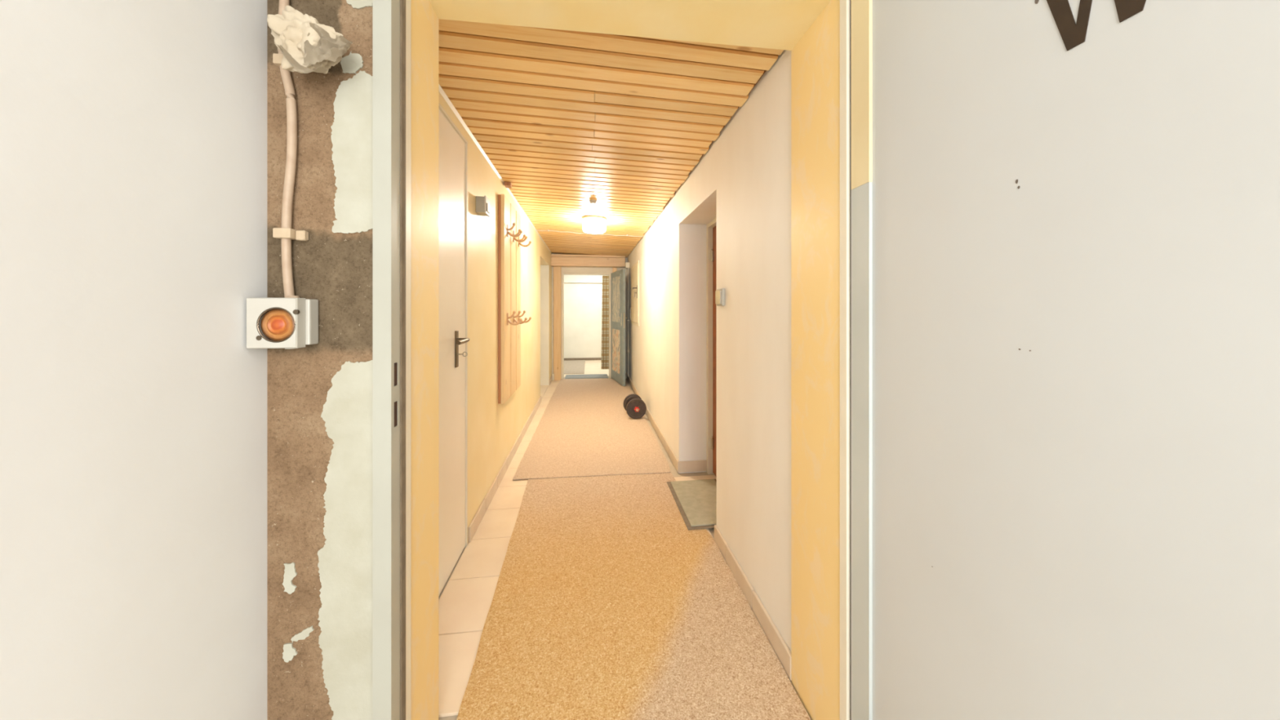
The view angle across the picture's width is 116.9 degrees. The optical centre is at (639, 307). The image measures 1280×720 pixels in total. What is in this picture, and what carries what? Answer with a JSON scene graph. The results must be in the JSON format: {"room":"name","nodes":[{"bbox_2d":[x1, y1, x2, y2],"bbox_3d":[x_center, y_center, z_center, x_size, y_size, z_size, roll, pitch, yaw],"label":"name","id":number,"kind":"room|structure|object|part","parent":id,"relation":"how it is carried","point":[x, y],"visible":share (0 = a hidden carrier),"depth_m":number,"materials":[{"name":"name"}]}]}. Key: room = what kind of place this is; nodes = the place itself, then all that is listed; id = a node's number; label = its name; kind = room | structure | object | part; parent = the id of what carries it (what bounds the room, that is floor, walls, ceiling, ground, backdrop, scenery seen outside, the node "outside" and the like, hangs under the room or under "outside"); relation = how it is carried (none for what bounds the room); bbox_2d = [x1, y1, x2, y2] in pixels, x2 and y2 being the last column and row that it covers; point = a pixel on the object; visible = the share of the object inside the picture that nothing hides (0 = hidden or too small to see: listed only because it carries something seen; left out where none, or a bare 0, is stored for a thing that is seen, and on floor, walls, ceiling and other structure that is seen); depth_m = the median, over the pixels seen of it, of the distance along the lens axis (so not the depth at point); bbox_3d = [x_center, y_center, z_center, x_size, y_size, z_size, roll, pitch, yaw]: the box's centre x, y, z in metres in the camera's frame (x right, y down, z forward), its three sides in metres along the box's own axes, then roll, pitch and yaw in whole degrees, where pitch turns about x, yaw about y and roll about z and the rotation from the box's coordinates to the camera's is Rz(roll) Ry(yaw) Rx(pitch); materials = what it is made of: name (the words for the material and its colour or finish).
{"room":"hallway","nodes":[
{"label":"hallway","id":0,"kind":"room"},
{"bbox_2d":[0,0,551,719],"bbox_3d":[-1.110,0.000,2.104,0.443,2.400,8.860,0,0,-7],"label":"wall","id":1,"kind":"structure","parent":0,"point":[133,133],"depth_m":0.57,"materials":[{"name":"white paint"}]},
{"bbox_2d":[439,103,469,595],"bbox_3d":[-0.816,0.183,1.568,0.120,2.034,0.829,0,0,-7],"label":"door","id":2,"kind":"structure","parent":1,"relation":"in","point":[454,340],"depth_m":1.77,"materials":[{"name":"white wood"}]},
{"bbox_3d":[-0.816,0.190,1.778,0.065,0.170,0.138,0,0,-7],"label":"handle","id":3,"kind":"part","parent":2,"relation":"part of","materials":[{"name":"grey metal"}]},
{"bbox_2d":[475,195,490,217],"bbox_3d":[-0.865,-0.562,2.174,0.060,0.096,0.093,0,0,-7],"label":"wall box","id":4,"kind":"object","parent":1,"relation":"attached to","point":[482,203],"visible":1,"depth_m":2.13,"materials":[{"name":"grey plastic"}]},
{"bbox_2d":[439,84,551,252],"bbox_3d":[-1.088,-0.893,3.690,0.010,0.015,5.220,0,0,-7],"label":"trim","id":5,"kind":"structure","parent":1,"relation":"attached to","point":[441,91],"depth_m":2.16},
{"bbox_2d":[468,375,551,542],"bbox_3d":[-1.159,1.151,4.241,0.012,0.078,4.530,0,0,-7],"label":"baseboard","id":6,"kind":"structure","parent":1,"relation":"attached to","point":[477,519],"depth_m":2.61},
{"bbox_2d":[497,194,531,404],"bbox_3d":[-0.929,-0.060,2.985,0.143,1.420,0.650,0,0,-7],"label":"coat rack","id":7,"kind":"object","parent":1,"relation":"attached to","point":[509,320],"visible":1,"depth_m":2.79,"materials":[{"name":"brown wood"}]},
{"bbox_3d":[-0.991,-0.060,2.977,0.018,1.414,0.646,0,0,-7],"label":"panel","id":8,"kind":"part","parent":7,"relation":"part of","materials":[{"name":"brown wood"}]},
{"bbox_2d":[266,0,372,719],"bbox_3d":[-0.704,0.000,0.855,0.305,2.400,0.122,0,0,-7],"label":"wall","id":9,"kind":"structure","parent":0,"point":[319,396],"depth_m":0.80,"materials":[{"name":"brown concrete"}]},
{"bbox_2d":[246,295,318,349],"bbox_3d":[-0.695,0.028,0.769,0.093,0.105,0.056,0,0,-7],"label":"switch","id":10,"kind":"object","parent":9,"relation":"attached to","point":[291,322],"visible":1,"depth_m":0.75,"materials":[{"name":"white plastic"}]},
{"bbox_2d":[282,562,297,594],"bbox_3d":[-0.707,0.546,0.794,0.026,0.063,0.004,0,0,-7],"label":"plaster patch","id":11,"kind":"object","parent":9,"relation":"attached to","point":[289,569],"depth_m":0.79,"materials":[{"name":"white paint"}]},
{"bbox_2d":[282,642,297,662],"bbox_3d":[-0.707,0.696,0.794,0.026,0.037,0.004,0,0,-7],"label":"plaster patch","id":12,"kind":"object","parent":9,"relation":"attached to","point":[290,650],"depth_m":0.79,"materials":[{"name":"white paint"}]},
{"bbox_2d":[272,0,308,297],"bbox_3d":[-0.695,-0.356,0.784,0.050,0.674,0.025,0,0,-7],"label":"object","id":13,"kind":"object","parent":9,"relation":"attached to","point":[286,233],"visible":0.81,"depth_m":0.78,"materials":[{"name":"white plastic"}]},
{"bbox_2d":[290,625,314,643],"bbox_3d":[-0.684,0.662,0.797,0.042,0.031,0.004,0,0,-7],"label":"plaster patch","id":14,"kind":"object","parent":9,"relation":"attached to","point":[299,633],"depth_m":0.80,"materials":[{"name":"white paint"}]},
{"bbox_2d":[266,5,352,74],"bbox_3d":[-0.620,-0.500,0.746,0.150,0.138,0.066,0,0,-7],"label":"rock","id":15,"kind":"object","parent":9,"relation":"attached to","point":[307,46],"visible":1,"depth_m":0.73,"materials":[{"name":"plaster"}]},
{"bbox_2d":[340,51,363,74],"bbox_3d":[-0.592,-0.504,0.809,0.043,0.046,0.004,0,0,-7],"label":"plaster patch","id":16,"kind":"object","parent":9,"relation":"on","point":[351,62],"depth_m":0.81,"materials":[{"name":"white paint"}]},
{"bbox_2d":[346,0,372,8],"bbox_3d":[-0.577,-0.633,0.811,0.054,0.033,0.004,0,0,-7],"label":"plaster patch","id":17,"kind":"object","parent":9,"relation":"attached to","point":[350,4],"depth_m":0.81,"materials":[{"name":"white paint"}]},
{"bbox_2d":[372,0,871,719],"bbox_3d":[0.008,0.100,0.926,1.140,2.200,0.132,0,0,-6],"label":"door frame","id":18,"kind":"structure","parent":9,"relation":"in","point":[391,19],"depth_m":0.88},
{"bbox_3d":[-0.534,0.130,0.847,0.035,2.140,0.082,0,0,-7],"label":"frame post","id":19,"kind":"part","parent":18,"relation":"part of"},
{"bbox_3d":[0.552,-0.616,0.946,0.051,0.648,0.063,0,0,-7],"label":"frame post","id":20,"kind":"part","parent":18,"relation":"part of","materials":[{"name":"beige wood"}]},
{"bbox_3d":[0.552,0.454,0.946,0.051,1.492,0.063,0,0,-7],"label":"frame post","id":21,"kind":"part","parent":18,"relation":"part of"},
{"bbox_2d":[871,0,1279,719],"bbox_3d":[0.617,0.154,0.463,0.041,2.068,0.918,0,0,-7],"label":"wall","id":22,"kind":"structure","parent":18,"relation":"attached to","point":[1076,203],"depth_m":0.53,"materials":[{"name":"white paint"}]},
{"bbox_2d":[411,0,439,719],"bbox_3d":[-0.717,0.190,1.006,0.318,2.020,0.180,0,0,-7],"label":"door frame","id":23,"kind":"structure","parent":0,"point":[424,20],"depth_m":1.02,"materials":[{"name":"beige wood"}]},
{"bbox_2d":[564,275,608,358],"bbox_3d":[-1.188,0.000,9.108,3.200,2.400,0.130,0,0,-7],"label":"wall","id":24,"kind":"structure","parent":0,"point":[583,302],"depth_m":9.02,"materials":[{"name":"white paint"}]},
{"bbox_2d":[564,357,601,360],"bbox_3d":[-1.178,1.173,9.036,3.200,0.055,0.014,0,0,-7],"label":"baseboard","id":25,"kind":"structure","parent":24,"relation":"attached to","point":[579,358],"depth_m":9.02,"materials":[{"name":"brown wood"}]},
{"bbox_2d":[564,281,602,283],"bbox_3d":[-1.177,-0.588,9.023,3.200,0.025,0.040,0,0,-7],"label":"trim","id":26,"kind":"structure","parent":24,"relation":"attached to","point":[564,282],"depth_m":9.00,"materials":[{"name":"white wood"}]},
{"bbox_2d":[551,253,626,378],"bbox_3d":[-0.849,0.050,6.676,1.857,2.300,0.140,0,0,-7],"label":"wall","id":27,"kind":"structure","parent":0,"point":[564,269],"depth_m":6.60,"materials":[{"name":"beige paint"}]},
{"bbox_2d":[553,266,561,380],"bbox_3d":[-1.367,0.258,6.515,0.123,1.884,0.044,0,0,-7],"label":"trim","id":28,"kind":"structure","parent":27,"relation":"attached to","point":[557,270],"depth_m":6.50,"materials":[{"name":"brown wood"}]},
{"bbox_2d":[561,272,610,378],"bbox_3d":[-0.907,0.303,6.662,0.824,1.794,0.151,0,0,-7],"label":"trim","id":29,"kind":"structure","parent":27,"relation":"attached to","point":[562,273],"depth_m":6.62,"materials":[{"name":"beige wood"}]},
{"bbox_2d":[551,253,625,267],"bbox_3d":[-0.853,-0.778,6.519,1.206,0.187,0.169,0,0,-7],"label":"beam","id":30,"kind":"structure","parent":27,"relation":"attached to","point":[557,260],"depth_m":6.44,"materials":[{"name":"brown wood"}]},
{"bbox_2d":[600,275,608,368],"bbox_3d":[-0.870,0.234,6.863,1.279,1.701,0.233,0,0,-7],"label":"curtain","id":31,"kind":"object","parent":27,"relation":"hanging from","point":[605,307],"visible":0.83,"depth_m":6.98,"materials":[{"name":"brown fabric"}]},
{"bbox_2d":[612,266,617,272],"bbox_3d":[-0.427,0.258,6.638,0.070,1.884,0.044,0,0,-7],"label":"trim","id":32,"kind":"structure","parent":27,"relation":"attached to","point":[614,269],"depth_m":6.62,"materials":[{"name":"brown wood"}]},
{"bbox_2d":[610,268,627,386],"bbox_3d":[-0.353,0.292,6.268,0.146,1.755,0.794,0,0,-17],"label":"door","id":33,"kind":"structure","parent":27,"relation":"in","point":[618,317],"depth_m":6.13,"materials":[{"name":"grey wood"}]},
{"bbox_3d":[-0.383,0.680,6.280,0.009,0.716,0.568,0,0,-17],"label":"panel moulding","id":34,"kind":"part","parent":33,"relation":"part of","materials":[{"name":"beige wood"}]},
{"bbox_3d":[-0.383,-0.140,6.280,0.009,0.756,0.568,0,0,-17],"label":"panel moulding","id":35,"kind":"part","parent":33,"relation":"part of","materials":[{"name":"grey wood"}]},
{"bbox_3d":[-0.381,0.680,6.281,0.004,0.680,0.532,0,0,-17],"label":"painted panel","id":36,"kind":"part","parent":33,"relation":"part of","materials":[{"name":"beige paint"}]},
{"bbox_3d":[-0.381,-0.140,6.281,0.004,0.720,0.532,0,0,-17],"label":"painted panel","id":37,"kind":"part","parent":33,"relation":"part of","materials":[{"name":"grey wood"}]},
{"bbox_3d":[-0.236,0.190,5.889,0.020,0.220,0.002,0,0,-17],"label":"lock plate","id":38,"kind":"part","parent":33,"relation":"part of","materials":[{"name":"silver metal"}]},
{"bbox_2d":[439,18,783,257],"bbox_3d":[-0.471,-1.027,3.892,1.327,0.347,5.479,0,0,-7],"label":"ceiling","id":39,"kind":"structure","parent":0,"point":[570,119],"depth_m":1.76,"materials":[{"name":"brown wood"}]},
{"bbox_2d":[504,182,511,188],"bbox_3d":[-0.948,-0.885,2.834,0.044,0.027,0.065,0,0,-7],"label":"wood block","id":40,"kind":"object","parent":39,"relation":"attached to","point":[508,184],"visible":1,"depth_m":2.80,"materials":[{"name":"brown wood"}]},
{"bbox_2d":[535,229,643,236],"bbox_3d":[-0.576,-0.871,4.584,1.250,0.053,0.040,0,0,-7],"label":"cable","id":41,"kind":"object","parent":39,"relation":"attached to","point":[548,230],"visible":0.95,"depth_m":4.58,"materials":[{"name":"white plastic"}]},
{"bbox_2d":[588,200,597,204],"bbox_3d":[-0.384,-0.864,3.217,0.068,0.026,0.068,0,0,-7],"label":"smoke detector","id":42,"kind":"object","parent":39,"relation":"attached to","point":[592,202],"visible":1,"depth_m":3.20,"materials":[{"name":"white plastic"}]},
{"bbox_2d":[582,215,606,233],"bbox_3d":[-0.445,-0.806,3.835,0.236,0.139,0.236,0,0,-7],"label":"ceiling lamp","id":43,"kind":"object","parent":39,"relation":"attached to","point":[591,224],"visible":1,"depth_m":3.74,"materials":[{"name":"white glass"}]},
{"bbox_2d":[439,360,785,719],"bbox_3d":[-0.685,1.255,5.255,3.200,0.130,8.200,0,0,-7],"label":"floor","id":44,"kind":"structure","parent":0,"point":[465,599],"depth_m":1.74,"materials":[{"name":"tile"}]},
{"bbox_2d":[564,360,585,373],"bbox_3d":[-1.592,1.196,8.032,0.920,0.008,1.840,0,0,-7],"label":"rug","id":45,"kind":"object","parent":44,"relation":"on","point":[571,366],"visible":0.48,"depth_m":7.95,"materials":[{"name":"beige fabric"}]},
{"bbox_2d":[564,373,608,378],"bbox_3d":[-0.925,1.190,6.823,0.730,0.020,0.390,0,0,-7],"label":"doormat","id":46,"kind":"object","parent":44,"relation":"on","point":[591,375],"visible":0.85,"depth_m":6.75,"materials":[{"name":"grey fabric"}]},
{"bbox_2d":[512,377,671,479],"bbox_3d":[-0.568,1.181,4.673,1.122,0.005,3.865,0,0,-7],"label":"carpet runner","id":47,"kind":"object","parent":44,"relation":"on","point":[585,428],"visible":0.83,"depth_m":3.54,"materials":[{"name":"beige carpet"}]},
{"bbox_2d":[622,393,646,418],"bbox_3d":[-0.059,1.071,4.293,0.228,0.216,0.341,0,0,-7],"label":"dumbbell","id":48,"kind":"object","parent":47,"relation":"on","point":[635,407],"visible":1,"depth_m":4.18,"materials":[{"name":"black metal"}]},
{"bbox_3d":[-0.074,1.071,4.373,0.190,0.190,0.026,0,0,-10],"label":"weight plate","id":49,"kind":"part","parent":48,"relation":"part of","materials":[{"name":"metal"}]},
{"bbox_3d":[-0.079,1.071,4.402,0.217,0.216,0.041,0,0,-7],"label":"weight plate","id":50,"kind":"part","parent":48,"relation":"part of","materials":[{"name":"metal"}]},
{"bbox_3d":[-0.039,1.071,4.185,0.216,0.216,0.030,0,0,-10],"label":"weight plate","id":51,"kind":"part","parent":48,"relation":"part of","materials":[{"name":"metal"}]},
{"bbox_2d":[456,472,811,719],"bbox_3d":[-0.128,1.187,1.849,1.054,0.005,1.905,0,0,-7],"label":"carpet runner","id":52,"kind":"object","parent":44,"relation":"on","point":[605,605],"visible":0.91,"depth_m":1.47,"materials":[{"name":"beige carpet"}]},
{"bbox_2d":[666,479,716,529],"bbox_3d":[0.390,1.178,2.406,0.345,0.012,0.580,0,0,-7],"label":"doormat","id":53,"kind":"object","parent":52,"relation":"on","point":[695,500],"visible":0.67,"depth_m":2.39,"materials":[{"name":"beige fabric"}]},
{"bbox_2d":[429,0,831,50],"bbox_3d":[0.012,-1.020,1.071,1.780,0.400,0.240,0,0,-7],"label":"ceiling","id":54,"kind":"structure","parent":0,"point":[780,24],"depth_m":1.11,"materials":[{"name":"beige paint"}]},
{"bbox_2d":[626,49,791,651],"bbox_3d":[0.403,0.050,4.006,0.535,2.300,5.480,0,0,-7],"label":"wall","id":55,"kind":"structure","parent":0,"point":[743,180],"depth_m":1.73,"materials":[{"name":"white paint"}]},
{"bbox_2d":[625,262,629,376],"bbox_3d":[-0.203,0.185,6.327,0.064,1.830,0.080,0,0,-7],"label":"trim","id":56,"kind":"structure","parent":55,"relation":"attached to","point":[627,264],"depth_m":6.32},
{"bbox_2d":[631,260,639,325],"bbox_3d":[-0.102,-0.190,5.543,0.068,0.850,0.900,0,0,-7],"label":"upper cabinet","id":57,"kind":"object","parent":55,"relation":"attached to","point":[635,268],"visible":1,"depth_m":5.37,"materials":[{"name":"beige wood"}]},
{"bbox_3d":[-0.069,-0.215,5.230,0.052,0.170,0.130,0,0,-7],"label":"handle","id":58,"kind":"part","parent":57,"relation":"part of","materials":[{"name":"grey metal"}]},
{"bbox_2d":[626,373,791,680],"bbox_3d":[0.236,1.151,3.959,0.218,0.078,5.429,0,0,-7],"label":"baseboard","id":59,"kind":"structure","parent":55,"relation":"attached to","point":[772,633],"depth_m":1.65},
{"bbox_2d":[706,217,716,476],"bbox_3d":[0.586,0.295,2.470,0.090,1.809,0.841,0,0,-7],"label":"door","id":60,"kind":"structure","parent":55,"relation":"in","point":[711,228],"depth_m":2.84,"materials":[{"name":"brown wood"}]},
{"bbox_2d":[715,288,724,306],"bbox_3d":[0.392,-0.052,1.927,0.024,0.085,0.084,0,0,-7],"label":"light switch","id":61,"kind":"object","parent":55,"relation":"attached to","point":[719,293],"visible":1,"depth_m":1.90,"materials":[{"name":"grey plastic"}]},
{"bbox_2d":[791,0,839,719],"bbox_3d":[0.696,0.190,1.157,0.400,2.020,0.245,0,0,-7],"label":"wall","id":62,"kind":"structure","parent":0,"point":[815,57],"depth_m":1.12,"materials":[{"name":"beige paint"}]}
]}

